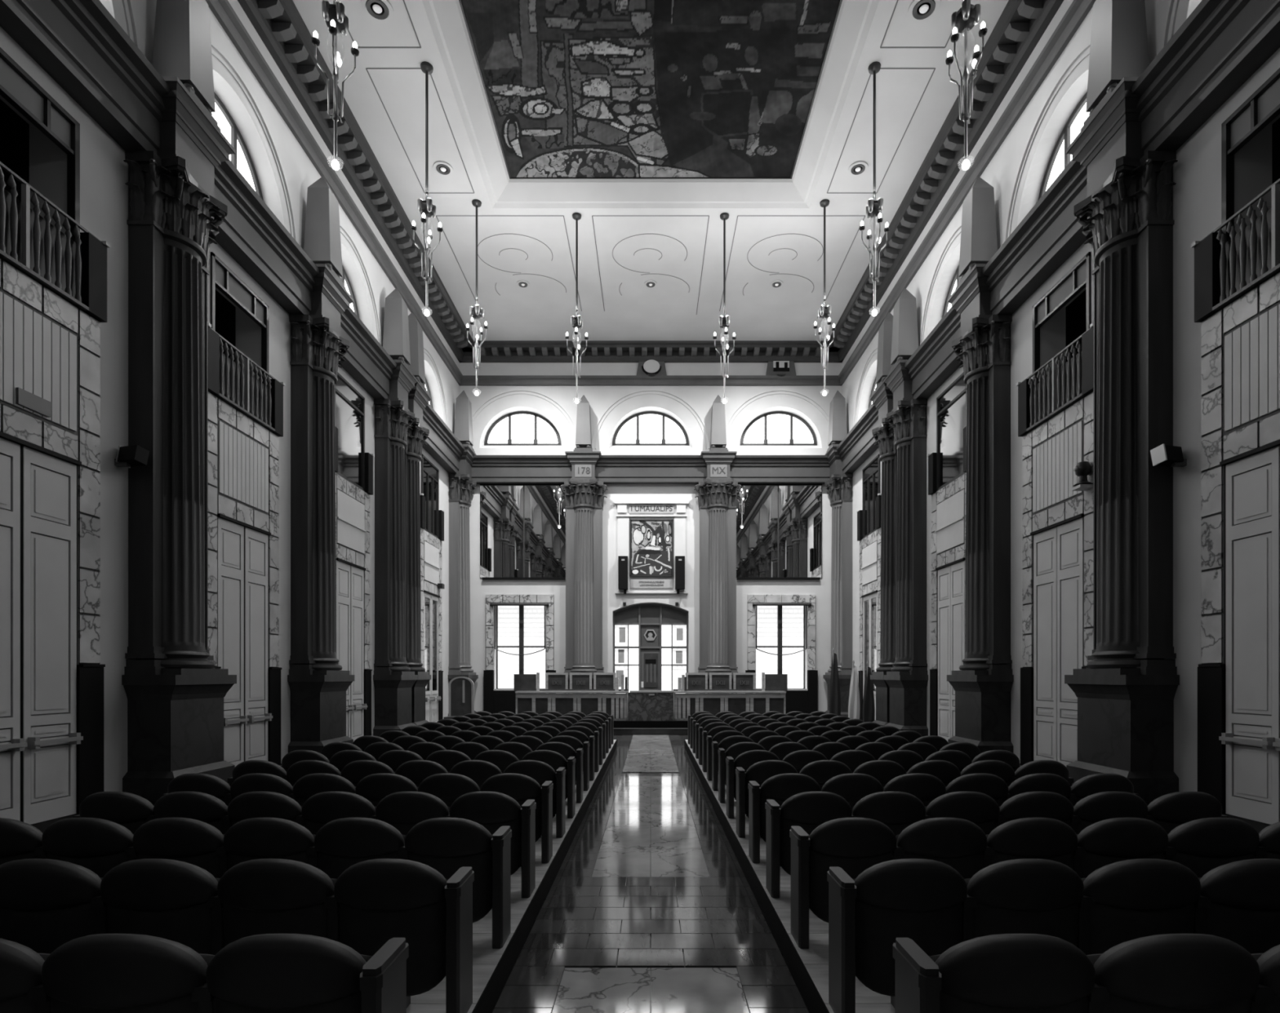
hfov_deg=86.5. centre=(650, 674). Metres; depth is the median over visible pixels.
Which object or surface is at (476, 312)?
pendant chandelier
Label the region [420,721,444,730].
seat
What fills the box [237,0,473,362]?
trim
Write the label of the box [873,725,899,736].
seat
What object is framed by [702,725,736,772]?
seat
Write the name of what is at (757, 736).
seat
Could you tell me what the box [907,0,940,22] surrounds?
ceiling spotlight
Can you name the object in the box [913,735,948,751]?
seat
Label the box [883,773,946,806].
seat
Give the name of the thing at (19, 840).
seat
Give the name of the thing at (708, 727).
seat
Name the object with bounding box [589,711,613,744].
seat
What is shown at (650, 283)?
ceiling spotlight
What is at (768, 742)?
seat
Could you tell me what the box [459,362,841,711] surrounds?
wall
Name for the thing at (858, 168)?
ceiling spotlight
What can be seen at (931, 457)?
loudspeakers
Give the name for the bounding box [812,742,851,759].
seat
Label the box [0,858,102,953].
seat
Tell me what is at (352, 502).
door surround
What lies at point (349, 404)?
mirror opening
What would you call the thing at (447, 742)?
seat
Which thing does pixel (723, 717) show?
seat
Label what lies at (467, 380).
trim
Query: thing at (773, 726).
seat
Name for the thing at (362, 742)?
seat
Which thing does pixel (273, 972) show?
seat
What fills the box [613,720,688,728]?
dais
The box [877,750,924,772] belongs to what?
seat
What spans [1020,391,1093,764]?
door surround
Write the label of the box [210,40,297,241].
window
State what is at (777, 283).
ceiling spotlight
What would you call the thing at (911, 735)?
seat
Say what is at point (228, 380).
balcony railing
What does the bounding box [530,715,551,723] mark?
seat
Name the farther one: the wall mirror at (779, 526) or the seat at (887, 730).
the wall mirror at (779, 526)
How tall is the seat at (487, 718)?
0.720 m
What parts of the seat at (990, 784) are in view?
armrest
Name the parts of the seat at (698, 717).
panel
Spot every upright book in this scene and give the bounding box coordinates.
[614,677,618,691]
[621,675,624,691]
[625,676,627,691]
[677,677,681,691]
[681,675,684,691]
[684,676,686,691]
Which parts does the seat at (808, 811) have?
panel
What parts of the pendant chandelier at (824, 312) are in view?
arm, arm, crown, stem, rod, arm, arm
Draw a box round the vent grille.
[16,387,50,417]
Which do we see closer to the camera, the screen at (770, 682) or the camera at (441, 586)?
the camera at (441, 586)
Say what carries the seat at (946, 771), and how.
on the platform at (808, 967)
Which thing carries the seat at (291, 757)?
on the platform at (491, 967)
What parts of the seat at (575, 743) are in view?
panel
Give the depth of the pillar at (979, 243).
12.20 m
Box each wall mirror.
[480,484,565,579]
[736,484,822,579]
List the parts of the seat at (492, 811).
panel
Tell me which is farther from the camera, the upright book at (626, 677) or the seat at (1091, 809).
the upright book at (626, 677)
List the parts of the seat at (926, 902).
panel, armrest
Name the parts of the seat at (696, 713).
panel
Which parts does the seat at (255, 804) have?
armrest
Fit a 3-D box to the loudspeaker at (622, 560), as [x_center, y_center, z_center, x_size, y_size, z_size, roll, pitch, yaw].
[-0.900,-3.265,22.267,0.310,1.210,0.265,0,0,0]
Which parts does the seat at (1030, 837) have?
armrest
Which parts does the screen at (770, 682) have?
frame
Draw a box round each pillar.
[151,0,220,130]
[303,176,346,289]
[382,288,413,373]
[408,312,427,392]
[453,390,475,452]
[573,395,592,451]
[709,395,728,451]
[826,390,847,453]
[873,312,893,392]
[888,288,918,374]
[955,176,997,289]
[1080,0,1149,130]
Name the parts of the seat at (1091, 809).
armrest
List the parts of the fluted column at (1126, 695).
block cornice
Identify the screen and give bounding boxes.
[514,672,539,691]
[761,672,787,691]
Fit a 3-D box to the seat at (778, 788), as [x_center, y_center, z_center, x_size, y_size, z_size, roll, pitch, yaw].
[1.117,1.150,5.651,0.604,0.720,0.458,0,0,0]
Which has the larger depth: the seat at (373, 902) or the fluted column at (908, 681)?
the fluted column at (908, 681)
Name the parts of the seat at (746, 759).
panel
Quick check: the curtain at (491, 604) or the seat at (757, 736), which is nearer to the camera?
the seat at (757, 736)
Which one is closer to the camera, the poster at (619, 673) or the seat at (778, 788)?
the seat at (778, 788)
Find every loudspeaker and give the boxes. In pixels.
[617,555,627,594]
[675,555,684,594]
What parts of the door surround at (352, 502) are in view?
overdoor panel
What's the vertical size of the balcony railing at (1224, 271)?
0.900 m
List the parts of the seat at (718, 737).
panel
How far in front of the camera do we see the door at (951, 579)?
14.19 m
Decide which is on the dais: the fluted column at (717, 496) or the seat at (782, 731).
the fluted column at (717, 496)
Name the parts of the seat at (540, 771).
panel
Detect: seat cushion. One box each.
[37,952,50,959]
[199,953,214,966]
[330,878,337,886]
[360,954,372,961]
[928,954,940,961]
[964,878,970,885]
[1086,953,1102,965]
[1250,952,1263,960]
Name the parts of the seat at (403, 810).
armrest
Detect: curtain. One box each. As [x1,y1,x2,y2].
[489,603,548,655]
[752,603,811,655]
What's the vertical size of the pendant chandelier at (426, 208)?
4.375 m
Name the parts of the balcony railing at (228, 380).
panel, plate, rail, rail, post, panel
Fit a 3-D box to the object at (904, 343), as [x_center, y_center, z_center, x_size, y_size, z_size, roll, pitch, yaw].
[5.970,-8.115,15.980,0.560,1.930,0.600,0,0,0]
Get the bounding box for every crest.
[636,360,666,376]
[765,360,795,376]
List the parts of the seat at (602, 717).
panel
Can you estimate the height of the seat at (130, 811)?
0.720 m
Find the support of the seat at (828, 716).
on the platform at (808, 967)
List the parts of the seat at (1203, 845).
armrest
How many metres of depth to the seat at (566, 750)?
8.00 m
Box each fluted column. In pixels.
[121,76,236,801]
[287,263,354,753]
[373,360,417,736]
[404,380,431,726]
[448,444,478,712]
[560,451,608,688]
[693,451,742,688]
[822,444,853,716]
[869,380,897,726]
[883,360,928,736]
[946,263,1013,753]
[1064,76,1179,801]
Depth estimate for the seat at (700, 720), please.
13.10 m
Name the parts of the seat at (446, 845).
armrest, panel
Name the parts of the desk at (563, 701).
post, post, post, post, post, raised rail, post, post, plinth rail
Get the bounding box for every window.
[99,0,140,50]
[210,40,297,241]
[339,222,382,346]
[423,346,448,426]
[471,389,576,448]
[483,594,555,714]
[591,389,710,448]
[725,389,829,448]
[745,594,817,714]
[853,346,877,426]
[919,222,961,346]
[1004,40,1090,242]
[1160,0,1202,50]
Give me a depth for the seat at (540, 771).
6.30 m
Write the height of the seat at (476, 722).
0.720 m
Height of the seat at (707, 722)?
0.720 m
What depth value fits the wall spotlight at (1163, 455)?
7.97 m
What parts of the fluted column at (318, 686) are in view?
block cornice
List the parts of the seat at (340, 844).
armrest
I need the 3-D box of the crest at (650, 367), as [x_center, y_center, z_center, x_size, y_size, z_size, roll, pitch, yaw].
[0.030,-10.036,22.320,1.000,0.560,0.160,0,0,0]
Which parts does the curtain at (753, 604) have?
cord, swag cord, rod, cord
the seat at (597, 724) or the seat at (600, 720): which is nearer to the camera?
the seat at (597, 724)
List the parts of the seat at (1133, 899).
armrest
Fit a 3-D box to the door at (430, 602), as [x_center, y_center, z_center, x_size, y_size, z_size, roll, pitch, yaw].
[-6.225,-0.383,19.350,0.150,3.785,1.280,0,0,0]
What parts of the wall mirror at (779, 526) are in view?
rail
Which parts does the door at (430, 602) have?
glass pane, panel, glass pane, panel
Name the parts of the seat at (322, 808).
armrest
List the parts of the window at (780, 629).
pane, pane, pane, pane, sill, frame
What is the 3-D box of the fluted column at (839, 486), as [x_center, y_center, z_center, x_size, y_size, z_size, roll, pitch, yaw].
[6.085,-2.820,21.735,1.023,8.660,1.382,0,0,9]
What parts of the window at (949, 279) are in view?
frame, pane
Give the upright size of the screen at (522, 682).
0.550 m
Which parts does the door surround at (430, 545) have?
overdoor panel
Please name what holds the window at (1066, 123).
in the wall at (1197, 172)
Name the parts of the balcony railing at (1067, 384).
panel, post, rail, rail, plate, panel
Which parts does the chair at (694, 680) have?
post, backrest, rail, post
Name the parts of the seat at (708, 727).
panel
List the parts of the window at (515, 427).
pane, frame, pane, pane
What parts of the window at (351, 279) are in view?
pane, frame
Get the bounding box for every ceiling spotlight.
[360,0,393,22]
[433,160,453,176]
[516,280,528,288]
[644,280,657,288]
[770,280,782,288]
[848,160,867,176]
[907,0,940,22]
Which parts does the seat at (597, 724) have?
panel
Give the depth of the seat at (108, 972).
2.05 m
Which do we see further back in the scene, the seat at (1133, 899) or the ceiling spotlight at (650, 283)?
the ceiling spotlight at (650, 283)
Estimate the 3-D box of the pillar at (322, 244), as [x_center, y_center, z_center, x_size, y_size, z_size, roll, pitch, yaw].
[-5.970,-8.115,12.400,0.560,1.930,0.600,0,0,0]
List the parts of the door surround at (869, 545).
overdoor panel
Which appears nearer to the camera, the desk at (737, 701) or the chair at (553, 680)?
the desk at (737, 701)
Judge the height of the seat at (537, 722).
0.720 m
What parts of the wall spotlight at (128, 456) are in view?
len plate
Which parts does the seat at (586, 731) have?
panel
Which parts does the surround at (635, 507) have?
cornice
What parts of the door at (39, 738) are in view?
panel, panel, panel, panel, panel, panel, panel, panel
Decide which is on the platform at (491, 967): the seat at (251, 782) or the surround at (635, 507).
the seat at (251, 782)
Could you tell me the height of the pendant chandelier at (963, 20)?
4.375 m
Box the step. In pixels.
[613,728,688,734]
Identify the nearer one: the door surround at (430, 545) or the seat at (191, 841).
the seat at (191, 841)
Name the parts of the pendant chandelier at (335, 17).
bulb, arm, bulb, arm, stem, bulb, crown, bulb, arm, bulb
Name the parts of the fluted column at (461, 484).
block cornice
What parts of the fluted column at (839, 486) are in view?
block cornice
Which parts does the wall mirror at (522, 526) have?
rail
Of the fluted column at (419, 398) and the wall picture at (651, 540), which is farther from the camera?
the wall picture at (651, 540)
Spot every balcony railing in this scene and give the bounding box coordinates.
[0,161,110,322]
[208,322,284,436]
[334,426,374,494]
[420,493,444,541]
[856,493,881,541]
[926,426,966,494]
[1016,322,1093,436]
[1191,178,1279,322]
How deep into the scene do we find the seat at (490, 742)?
8.84 m
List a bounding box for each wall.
[0,0,459,791]
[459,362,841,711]
[841,0,1279,791]
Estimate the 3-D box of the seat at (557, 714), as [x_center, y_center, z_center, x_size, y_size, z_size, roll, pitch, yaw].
[-2.165,1.150,15.001,0.534,0.720,0.458,0,0,0]
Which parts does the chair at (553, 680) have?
post, backrest, rail, post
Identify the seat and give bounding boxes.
[0,817,42,864]
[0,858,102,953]
[0,937,50,1012]
[26,933,214,1012]
[34,817,133,877]
[72,791,154,834]
[89,858,219,954]
[124,817,224,878]
[146,791,228,834]
[162,773,231,804]
[191,933,408,1012]
[206,858,337,955]
[215,817,315,878]
[220,791,302,834]
[224,773,293,805]
[227,760,286,786]
[280,750,329,771]
[283,760,341,786]
[288,773,355,806]
[294,791,376,834]
[306,817,406,878]
[320,742,362,760]
[324,858,474,1012]
[329,750,376,772]
[340,760,395,786]
[352,735,387,751]
[355,773,418,806]
[363,742,404,760]
[370,791,449,835]
[377,750,423,772]
[379,729,409,742]
[391,735,426,750]
[395,760,448,786]
[396,817,511,948]
[401,725,428,735]
[407,742,446,759]
[414,729,444,742]
[417,773,479,807]
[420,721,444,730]
[426,750,471,773]
[431,735,465,750]
[434,725,461,735]
[436,718,458,725]
[444,791,536,897]
[449,742,488,759]
[449,760,502,789]
[450,715,471,722]
[450,729,480,742]
[451,721,474,730]
[463,713,481,719]
[465,718,487,725]
[466,725,493,735]
[470,735,504,750]
[473,750,519,773]
[474,711,491,715]
[478,715,497,722]
[480,773,553,863]
[481,721,505,730]
[486,729,516,742]
[488,713,506,719]
[493,718,515,726]
[493,742,532,760]
[497,711,515,716]
[500,725,527,736]
[503,760,565,837]
[504,715,524,722]
[508,735,543,751]
[511,721,536,731]
[513,713,532,719]
[520,711,538,716]
[521,718,544,727]
[521,729,552,743]
[521,750,575,818]
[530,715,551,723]
[532,725,559,737]
[535,742,583,803]
[537,713,556,719]
[542,721,567,732]
[544,711,562,717]
[547,735,589,791]
[549,718,573,727]
[555,715,577,724]
[556,729,595,780]
[562,713,582,720]
[564,725,599,772]
[567,711,586,718]
[570,721,603,764]
[577,718,606,758]
[582,715,608,753]
[586,713,611,748]
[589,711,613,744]
[687,711,711,744]
[689,713,715,748]
[692,715,719,753]
[694,718,724,758]
[697,721,730,764]
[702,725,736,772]
[706,729,745,780]
[711,735,754,791]
[715,711,733,718]
[717,742,765,803]
[719,713,738,720]
[723,715,745,724]
[725,750,779,818]
[728,718,752,727]
[733,721,759,732]
[735,760,797,837]
[738,711,756,717]
[741,725,768,737]
[744,713,763,719]
[747,773,821,863]
[748,729,779,743]
[750,715,770,723]
[757,718,779,727]
[757,735,792,751]
[762,711,780,716]
[764,721,789,731]
[764,791,856,897]
[768,713,788,719]
[768,742,808,760]
[773,725,800,736]
[777,715,796,722]
[782,750,827,773]
[784,729,814,742]
[785,718,807,726]
[786,711,803,716]
[789,817,904,948]
[794,713,813,719]
[795,721,819,730]
[796,735,831,750]
[799,760,852,789]
[804,715,823,722]
[807,725,834,735]
[809,711,826,715]
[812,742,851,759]
[813,718,835,725]
[819,713,837,719]
[821,729,850,742]
[821,773,883,807]
[826,721,849,730]
[826,858,977,1012]
[830,715,850,722]
[830,750,875,772]
[835,735,870,750]
[840,725,866,735]
[842,718,864,725]
[851,791,931,835]
[852,760,906,786]
[854,742,893,759]
[856,721,880,730]
[856,729,886,742]
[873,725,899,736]
[875,735,909,750]
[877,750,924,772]
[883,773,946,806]
[891,729,921,742]
[893,933,1110,1012]
[894,817,995,878]
[897,742,937,760]
[906,760,960,786]
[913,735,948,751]
[924,750,972,772]
[924,791,1006,834]
[939,742,980,760]
[945,773,1013,806]
[960,760,1018,786]
[964,858,1094,955]
[971,750,1021,771]
[985,817,1085,878]
[999,791,1080,834]
[1008,773,1076,805]
[1014,760,1074,786]
[1071,773,1138,805]
[1072,791,1154,834]
[1076,817,1176,878]
[1081,858,1211,954]
[1086,933,1274,1012]
[1147,791,1228,834]
[1167,817,1267,877]
[1198,858,1279,953]
[1250,944,1279,1012]
[1258,821,1279,859]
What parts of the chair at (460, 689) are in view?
seat, backrest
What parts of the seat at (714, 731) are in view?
panel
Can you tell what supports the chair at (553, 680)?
on the dais
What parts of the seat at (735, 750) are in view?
panel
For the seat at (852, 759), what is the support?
on the platform at (808, 967)
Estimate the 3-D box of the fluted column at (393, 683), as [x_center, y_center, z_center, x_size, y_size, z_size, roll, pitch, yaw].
[-6.085,-2.820,15.996,1.021,8.660,1.268,0,0,-10]
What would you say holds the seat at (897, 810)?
on the platform at (808, 967)
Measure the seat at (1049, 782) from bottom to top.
0.720 m
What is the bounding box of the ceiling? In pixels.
[292,0,1008,341]
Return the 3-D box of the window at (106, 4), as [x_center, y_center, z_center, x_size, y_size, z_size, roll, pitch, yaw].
[-6.473,-8.310,6.650,0.415,1.720,3.440,0,0,0]
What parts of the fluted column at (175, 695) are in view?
block cornice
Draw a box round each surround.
[0,257,105,813]
[208,391,281,764]
[335,472,372,735]
[420,527,443,720]
[614,501,688,593]
[857,527,880,720]
[929,472,966,735]
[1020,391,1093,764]
[1197,271,1279,813]
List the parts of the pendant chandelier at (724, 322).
arm, stem, rod, crown, arm, arm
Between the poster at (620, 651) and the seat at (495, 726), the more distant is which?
the poster at (620, 651)
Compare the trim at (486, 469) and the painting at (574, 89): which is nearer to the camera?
the painting at (574, 89)
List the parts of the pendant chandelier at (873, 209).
arm, arm, stem, crown, rod, bulb, arm, arm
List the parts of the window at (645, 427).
pane, frame, pane, pane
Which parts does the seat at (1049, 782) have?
armrest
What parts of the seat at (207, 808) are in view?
armrest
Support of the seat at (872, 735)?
on the platform at (808, 967)
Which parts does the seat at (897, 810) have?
armrest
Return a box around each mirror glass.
[480,484,523,577]
[524,484,565,577]
[736,484,777,577]
[778,484,822,577]
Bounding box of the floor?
[491,734,809,1012]
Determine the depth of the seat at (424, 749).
7.99 m
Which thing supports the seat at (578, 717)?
on the platform at (491, 967)
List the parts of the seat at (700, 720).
panel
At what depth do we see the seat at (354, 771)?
6.29 m
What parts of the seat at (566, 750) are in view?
panel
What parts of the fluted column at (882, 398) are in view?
block cornice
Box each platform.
[31,738,617,1012]
[684,738,1270,1012]
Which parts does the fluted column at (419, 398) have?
block cornice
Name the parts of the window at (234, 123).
pane, frame, pane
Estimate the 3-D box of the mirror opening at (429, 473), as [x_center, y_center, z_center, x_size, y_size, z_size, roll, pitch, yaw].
[-6.275,-5.025,19.350,0.050,2.050,1.440,0,0,0]
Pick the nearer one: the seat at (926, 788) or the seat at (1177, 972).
the seat at (1177, 972)
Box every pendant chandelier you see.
[311,0,359,170]
[410,62,442,315]
[465,199,488,395]
[564,212,588,404]
[712,212,736,404]
[813,199,835,395]
[859,62,889,315]
[945,0,987,170]
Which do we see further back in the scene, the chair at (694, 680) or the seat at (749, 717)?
the chair at (694, 680)
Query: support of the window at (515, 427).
in the wall at (701, 398)
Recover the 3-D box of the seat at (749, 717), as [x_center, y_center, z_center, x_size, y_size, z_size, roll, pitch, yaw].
[2.165,1.150,14.151,0.534,0.720,0.458,0,0,0]
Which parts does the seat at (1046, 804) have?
armrest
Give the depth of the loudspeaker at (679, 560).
22.14 m
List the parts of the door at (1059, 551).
panel, panel, panel, panel, panel, panel, panel, panel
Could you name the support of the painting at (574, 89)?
attached to the ceiling
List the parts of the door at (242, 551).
panel, panel, panel, panel, panel, panel, panel, panel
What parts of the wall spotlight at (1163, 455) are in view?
len plate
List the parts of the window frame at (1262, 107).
transom pane, transom pane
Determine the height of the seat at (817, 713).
0.720 m
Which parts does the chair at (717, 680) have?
post, backrest, rail, post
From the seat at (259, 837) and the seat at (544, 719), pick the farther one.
the seat at (544, 719)
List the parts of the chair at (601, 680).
post, backrest, rail, post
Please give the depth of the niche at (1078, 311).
10.80 m
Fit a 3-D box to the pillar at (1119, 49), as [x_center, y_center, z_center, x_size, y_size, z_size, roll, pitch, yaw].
[5.970,-8.115,8.700,0.560,1.930,0.600,0,0,0]
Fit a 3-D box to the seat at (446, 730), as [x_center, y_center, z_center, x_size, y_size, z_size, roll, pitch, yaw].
[-3.179,1.150,10.751,0.534,0.720,0.458,0,0,0]
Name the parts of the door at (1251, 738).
panel, panel, panel, panel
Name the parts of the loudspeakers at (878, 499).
panel, panel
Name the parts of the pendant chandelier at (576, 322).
arm, arm, rod, stem, crown, arm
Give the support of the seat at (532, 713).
on the platform at (491, 967)
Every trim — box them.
[0,0,465,473]
[205,0,462,385]
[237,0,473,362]
[459,341,841,362]
[459,375,841,386]
[471,455,830,484]
[827,0,1063,362]
[835,0,1279,473]
[838,0,1095,385]
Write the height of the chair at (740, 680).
1.400 m
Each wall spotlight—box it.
[114,444,149,467]
[1150,444,1186,466]
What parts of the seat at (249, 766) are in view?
armrest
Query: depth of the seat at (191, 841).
3.75 m
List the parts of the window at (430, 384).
frame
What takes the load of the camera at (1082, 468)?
attached to the wall at (1197, 172)
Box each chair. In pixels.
[443,676,474,719]
[546,672,568,688]
[569,672,591,688]
[593,672,615,688]
[685,672,707,688]
[709,672,731,688]
[733,672,755,688]
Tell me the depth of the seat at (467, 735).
9.68 m
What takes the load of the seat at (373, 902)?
on the platform at (491, 967)
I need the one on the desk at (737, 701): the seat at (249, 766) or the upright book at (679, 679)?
the upright book at (679, 679)
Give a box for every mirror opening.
[334,372,364,491]
[420,453,439,538]
[862,453,880,538]
[936,372,966,491]
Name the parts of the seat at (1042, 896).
armrest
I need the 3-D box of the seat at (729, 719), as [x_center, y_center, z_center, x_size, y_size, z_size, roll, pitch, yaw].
[1.658,1.150,13.301,0.534,0.720,0.458,0,0,0]
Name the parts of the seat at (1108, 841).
armrest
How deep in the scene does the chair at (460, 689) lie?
19.56 m
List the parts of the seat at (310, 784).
armrest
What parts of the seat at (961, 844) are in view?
armrest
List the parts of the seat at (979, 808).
armrest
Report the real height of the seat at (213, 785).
0.720 m
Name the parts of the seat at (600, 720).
panel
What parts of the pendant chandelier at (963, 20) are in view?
bulb, bulb, arm, arm, stem, bulb, crown, arm, bulb, bulb, arm, bulb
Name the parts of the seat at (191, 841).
armrest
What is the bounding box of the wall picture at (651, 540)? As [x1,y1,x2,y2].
[630,519,673,576]
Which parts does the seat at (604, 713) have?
panel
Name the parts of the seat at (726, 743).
panel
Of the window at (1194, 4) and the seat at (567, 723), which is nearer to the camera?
the window at (1194, 4)
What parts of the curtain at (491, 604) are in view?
cord, rod, swag cord, cord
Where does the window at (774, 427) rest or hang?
in the wall at (701, 398)
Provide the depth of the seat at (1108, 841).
3.75 m
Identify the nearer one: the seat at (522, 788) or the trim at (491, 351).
the seat at (522, 788)
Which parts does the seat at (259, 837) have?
armrest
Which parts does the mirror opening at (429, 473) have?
glass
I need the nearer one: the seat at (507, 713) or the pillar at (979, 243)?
the pillar at (979, 243)
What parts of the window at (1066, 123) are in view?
pane, frame, pane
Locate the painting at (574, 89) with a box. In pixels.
[458,0,842,178]
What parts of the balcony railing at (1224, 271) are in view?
panel, rail, plate, rail, post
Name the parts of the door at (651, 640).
frame, pane, pane, pane, fanlight panel, cross rail, pane, pane, pane, post, fanlight panel, panel, door, cross rail, cross rail, relief panel, post, pane, pane, pane, fanlight panel, cross rail, pane, pane, pane, frame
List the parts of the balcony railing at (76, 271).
post, plate, rail, rail, panel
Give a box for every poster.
[616,670,623,686]
[617,648,624,662]
[618,627,625,642]
[675,650,682,663]
[676,628,683,639]
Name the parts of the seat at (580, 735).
panel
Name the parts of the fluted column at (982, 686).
block cornice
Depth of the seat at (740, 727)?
11.39 m
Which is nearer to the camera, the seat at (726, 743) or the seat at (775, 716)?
the seat at (726, 743)
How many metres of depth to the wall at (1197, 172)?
8.61 m
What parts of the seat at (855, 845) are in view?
panel, armrest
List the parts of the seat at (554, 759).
panel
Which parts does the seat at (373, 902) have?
armrest, panel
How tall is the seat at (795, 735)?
0.720 m
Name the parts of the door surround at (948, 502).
overdoor panel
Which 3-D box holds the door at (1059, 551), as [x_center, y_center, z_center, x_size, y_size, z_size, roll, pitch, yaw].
[6.270,-0.383,10.450,0.060,3.785,1.256,0,0,0]
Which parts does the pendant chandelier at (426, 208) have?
arm, arm, bulb, stem, rod, crown, arm, arm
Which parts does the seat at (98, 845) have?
armrest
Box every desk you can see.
[515,688,628,720]
[627,690,673,720]
[672,688,786,720]
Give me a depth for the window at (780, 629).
22.68 m
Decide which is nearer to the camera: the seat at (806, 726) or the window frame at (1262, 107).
the window frame at (1262, 107)
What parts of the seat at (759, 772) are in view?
panel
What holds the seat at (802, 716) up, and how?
on the platform at (808, 967)
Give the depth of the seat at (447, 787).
5.44 m
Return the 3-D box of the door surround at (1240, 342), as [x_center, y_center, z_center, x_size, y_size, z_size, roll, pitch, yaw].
[6.247,-1.250,6.750,0.105,5.520,1.950,0,0,0]
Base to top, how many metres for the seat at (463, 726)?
0.720 m
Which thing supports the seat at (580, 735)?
on the platform at (491, 967)
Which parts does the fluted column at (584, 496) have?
number plate, block cornice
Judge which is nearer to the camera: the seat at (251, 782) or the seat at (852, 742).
the seat at (251, 782)
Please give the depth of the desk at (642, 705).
19.66 m
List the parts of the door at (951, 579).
panel, panel, panel, panel, panel, panel, panel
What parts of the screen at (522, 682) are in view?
frame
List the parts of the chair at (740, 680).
post, backrest, rail, post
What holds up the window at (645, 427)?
in the wall at (701, 398)
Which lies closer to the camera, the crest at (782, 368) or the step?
the step
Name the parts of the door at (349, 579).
panel, panel, panel, panel, panel, panel, panel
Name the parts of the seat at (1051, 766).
armrest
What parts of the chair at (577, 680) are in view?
post, backrest, rail, post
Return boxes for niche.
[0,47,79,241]
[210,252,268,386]
[1032,252,1090,386]
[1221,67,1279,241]
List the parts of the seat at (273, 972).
armrest, panel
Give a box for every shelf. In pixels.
[614,591,688,593]
[616,515,686,516]
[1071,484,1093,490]
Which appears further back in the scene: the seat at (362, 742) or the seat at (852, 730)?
the seat at (852, 730)
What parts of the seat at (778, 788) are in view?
panel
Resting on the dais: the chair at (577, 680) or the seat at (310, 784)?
the chair at (577, 680)
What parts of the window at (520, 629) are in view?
frame, sill, pane, pane, pane, pane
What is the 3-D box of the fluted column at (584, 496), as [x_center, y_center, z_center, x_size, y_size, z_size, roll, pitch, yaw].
[-2.170,-2.910,22.190,1.569,8.480,1.011,0,0,0]
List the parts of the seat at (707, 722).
panel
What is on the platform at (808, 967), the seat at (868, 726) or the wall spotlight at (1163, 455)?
the seat at (868, 726)
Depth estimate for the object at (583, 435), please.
21.86 m
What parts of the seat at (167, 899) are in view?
armrest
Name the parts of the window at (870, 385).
frame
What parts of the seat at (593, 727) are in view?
panel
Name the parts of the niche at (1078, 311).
transom pane, transom pane, transom pane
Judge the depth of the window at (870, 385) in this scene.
20.25 m
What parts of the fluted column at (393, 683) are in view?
block cornice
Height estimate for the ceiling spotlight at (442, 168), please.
0.048 m
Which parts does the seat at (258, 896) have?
armrest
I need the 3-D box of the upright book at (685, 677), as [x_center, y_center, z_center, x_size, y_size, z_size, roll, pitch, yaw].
[1.028,0.270,20.120,0.070,0.420,0.200,0,0,0]
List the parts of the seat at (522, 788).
panel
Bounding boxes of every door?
[0,437,83,824]
[217,517,272,766]
[336,560,367,741]
[423,592,441,722]
[613,603,688,692]
[862,592,877,719]
[937,560,965,741]
[1033,517,1084,766]
[1218,445,1279,824]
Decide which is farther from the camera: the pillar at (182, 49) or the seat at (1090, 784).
the pillar at (182, 49)
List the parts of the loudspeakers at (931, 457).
panel, panel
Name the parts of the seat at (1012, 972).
panel, armrest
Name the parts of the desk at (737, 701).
plinth rail, post, post, raised rail, post, post, post, post, post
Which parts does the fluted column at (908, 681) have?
block cornice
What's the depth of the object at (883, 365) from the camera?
16.84 m
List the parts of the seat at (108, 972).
armrest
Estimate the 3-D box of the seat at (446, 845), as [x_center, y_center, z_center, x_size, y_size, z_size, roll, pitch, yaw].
[-1.117,1.150,3.951,0.604,0.720,0.458,0,0,0]
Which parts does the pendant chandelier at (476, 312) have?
arm, arm, stem, rod, crown, arm, arm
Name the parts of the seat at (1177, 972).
armrest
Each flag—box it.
[829,648,840,715]
[848,659,859,719]
[862,661,875,722]
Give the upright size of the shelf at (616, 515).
0.050 m
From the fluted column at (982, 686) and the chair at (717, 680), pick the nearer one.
the fluted column at (982, 686)
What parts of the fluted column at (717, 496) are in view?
number plate, block cornice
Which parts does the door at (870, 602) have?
glass pane, glass pane, panel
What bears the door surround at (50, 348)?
attached to the wall at (104, 172)
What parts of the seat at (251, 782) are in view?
armrest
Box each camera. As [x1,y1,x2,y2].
[436,583,444,589]
[1071,461,1093,490]
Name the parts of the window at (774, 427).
pane, frame, pane, pane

